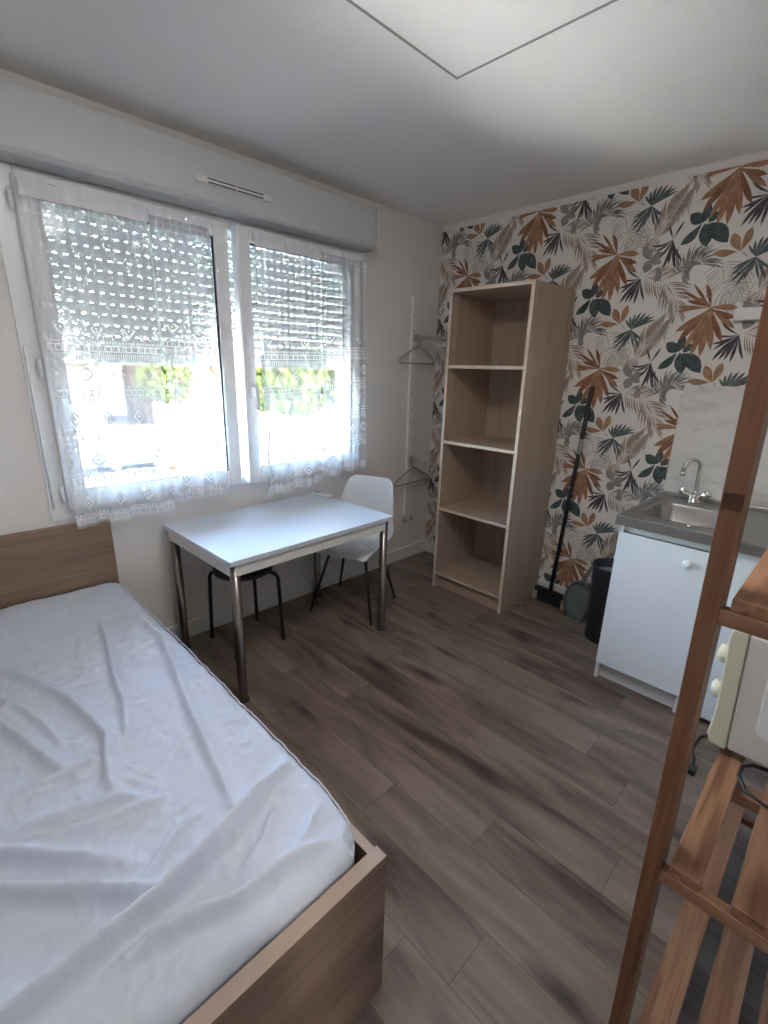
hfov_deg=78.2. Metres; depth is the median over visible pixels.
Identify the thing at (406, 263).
wall
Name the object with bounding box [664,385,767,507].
backsplash
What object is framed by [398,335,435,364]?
clothes hanger
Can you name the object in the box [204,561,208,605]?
cable trunking
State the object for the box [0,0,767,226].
ceiling
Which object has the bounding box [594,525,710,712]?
base cabinet
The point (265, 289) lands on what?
roller shutter
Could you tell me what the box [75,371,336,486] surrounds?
ground
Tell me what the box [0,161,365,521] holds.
window
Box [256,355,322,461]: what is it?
tree
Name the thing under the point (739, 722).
microwave
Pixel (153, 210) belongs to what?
lace curtain
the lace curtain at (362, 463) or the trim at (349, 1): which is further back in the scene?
the lace curtain at (362, 463)
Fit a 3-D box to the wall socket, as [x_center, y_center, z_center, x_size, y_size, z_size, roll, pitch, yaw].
[0.192,0.060,3.860,0.160,0.080,0.011,-15,23,-43]
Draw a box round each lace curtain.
[15,169,175,528]
[146,204,228,500]
[253,229,322,496]
[320,247,366,477]
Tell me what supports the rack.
attached to the wall at (406, 263)
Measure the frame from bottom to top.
0.789 m
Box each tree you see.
[134,365,193,469]
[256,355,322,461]
[293,356,335,456]
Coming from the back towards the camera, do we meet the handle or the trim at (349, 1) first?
the handle
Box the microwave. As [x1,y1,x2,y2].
[707,630,767,808]
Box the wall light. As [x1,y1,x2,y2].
[733,306,762,321]
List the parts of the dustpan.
pan handle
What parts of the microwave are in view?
casing, power cord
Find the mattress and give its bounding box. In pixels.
[0,583,354,1023]
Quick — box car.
[95,445,167,470]
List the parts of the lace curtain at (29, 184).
curtain rod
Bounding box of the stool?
[208,566,285,659]
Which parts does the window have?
drip rod, frame, handle, frame, pane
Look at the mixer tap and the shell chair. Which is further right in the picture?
the mixer tap
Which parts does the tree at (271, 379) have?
crown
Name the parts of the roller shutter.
guide rail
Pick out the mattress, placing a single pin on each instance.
(156, 838)
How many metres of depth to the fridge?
1.99 m
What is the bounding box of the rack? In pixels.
[403,296,446,514]
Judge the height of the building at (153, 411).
9.600 m
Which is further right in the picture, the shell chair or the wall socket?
the wall socket
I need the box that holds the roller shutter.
[39,202,347,453]
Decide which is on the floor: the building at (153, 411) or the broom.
the broom
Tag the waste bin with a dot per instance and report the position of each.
(602, 567)
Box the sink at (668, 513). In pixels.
[615,490,767,557]
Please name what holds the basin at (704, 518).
in the sink at (668, 513)
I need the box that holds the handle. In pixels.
[678,486,711,503]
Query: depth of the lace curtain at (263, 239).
2.67 m
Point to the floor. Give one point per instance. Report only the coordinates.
(508, 789)
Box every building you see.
[65,363,107,424]
[121,348,270,424]
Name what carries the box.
attached to the wall at (406, 263)
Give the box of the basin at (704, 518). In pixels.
[644,503,717,550]
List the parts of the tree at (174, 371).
crown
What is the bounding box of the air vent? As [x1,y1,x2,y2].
[196,173,272,202]
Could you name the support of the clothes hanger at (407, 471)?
hanging from the rack
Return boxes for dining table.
[162,494,393,703]
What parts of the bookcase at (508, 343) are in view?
panel, shelf, shelf, shelf, shelf, panel, panel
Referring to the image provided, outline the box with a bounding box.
[0,77,378,252]
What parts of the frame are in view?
headboard, footboard, rail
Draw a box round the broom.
[532,386,593,609]
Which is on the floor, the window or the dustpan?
the dustpan
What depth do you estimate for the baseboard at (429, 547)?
3.35 m
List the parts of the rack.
hanging arm, hanging arm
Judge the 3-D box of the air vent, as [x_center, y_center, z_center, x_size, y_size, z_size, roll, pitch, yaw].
[-0.694,-1.518,2.219,0.385,0.028,0.016,-15,23,-43]
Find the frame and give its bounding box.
[0,518,385,1023]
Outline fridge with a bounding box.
[700,553,760,721]
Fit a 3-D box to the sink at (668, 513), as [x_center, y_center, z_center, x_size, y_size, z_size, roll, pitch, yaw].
[1.658,0.124,2.086,0.642,0.163,1.004,-15,23,-43]
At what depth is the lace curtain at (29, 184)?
2.02 m
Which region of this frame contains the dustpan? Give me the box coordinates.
[563,567,592,623]
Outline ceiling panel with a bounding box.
[352,0,611,76]
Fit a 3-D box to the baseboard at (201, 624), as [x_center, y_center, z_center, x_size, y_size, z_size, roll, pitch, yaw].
[-1.025,0.646,2.789,3.900,0.100,0.014,-15,23,-43]
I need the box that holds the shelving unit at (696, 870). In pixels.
[608,284,767,1023]
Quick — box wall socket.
[400,513,413,525]
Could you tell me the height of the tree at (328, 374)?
8.244 m
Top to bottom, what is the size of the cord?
0.408 m
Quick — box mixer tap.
[678,458,711,503]
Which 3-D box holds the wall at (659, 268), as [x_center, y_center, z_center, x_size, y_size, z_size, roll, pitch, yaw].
[1.470,-0.548,2.822,0.144,2.500,2.940,-15,23,-43]
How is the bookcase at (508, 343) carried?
on the floor
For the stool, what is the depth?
2.62 m
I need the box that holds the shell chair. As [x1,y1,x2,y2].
[310,475,395,624]
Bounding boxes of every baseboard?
[165,540,425,640]
[425,540,566,593]
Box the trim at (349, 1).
[346,0,617,79]
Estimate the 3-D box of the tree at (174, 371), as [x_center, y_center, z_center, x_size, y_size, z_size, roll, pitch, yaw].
[-14.755,-6.674,32.008,3.631,7.763,3.551,-15,23,-43]
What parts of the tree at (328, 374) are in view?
crown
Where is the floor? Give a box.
[178,551,767,1023]
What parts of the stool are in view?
leg, seat, leg, leg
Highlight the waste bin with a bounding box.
[585,558,613,644]
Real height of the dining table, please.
0.716 m
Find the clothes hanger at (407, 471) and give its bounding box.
[394,458,428,486]
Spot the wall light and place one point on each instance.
(744, 313)
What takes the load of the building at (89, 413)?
on the ground
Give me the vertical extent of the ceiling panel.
0.005 m
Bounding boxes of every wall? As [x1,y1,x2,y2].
[0,68,442,628]
[425,150,767,588]
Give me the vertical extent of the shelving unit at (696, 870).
2.100 m
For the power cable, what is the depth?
1.90 m
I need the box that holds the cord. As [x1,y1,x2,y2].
[268,432,271,501]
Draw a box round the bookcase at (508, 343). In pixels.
[432,279,575,613]
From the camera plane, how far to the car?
32.57 m

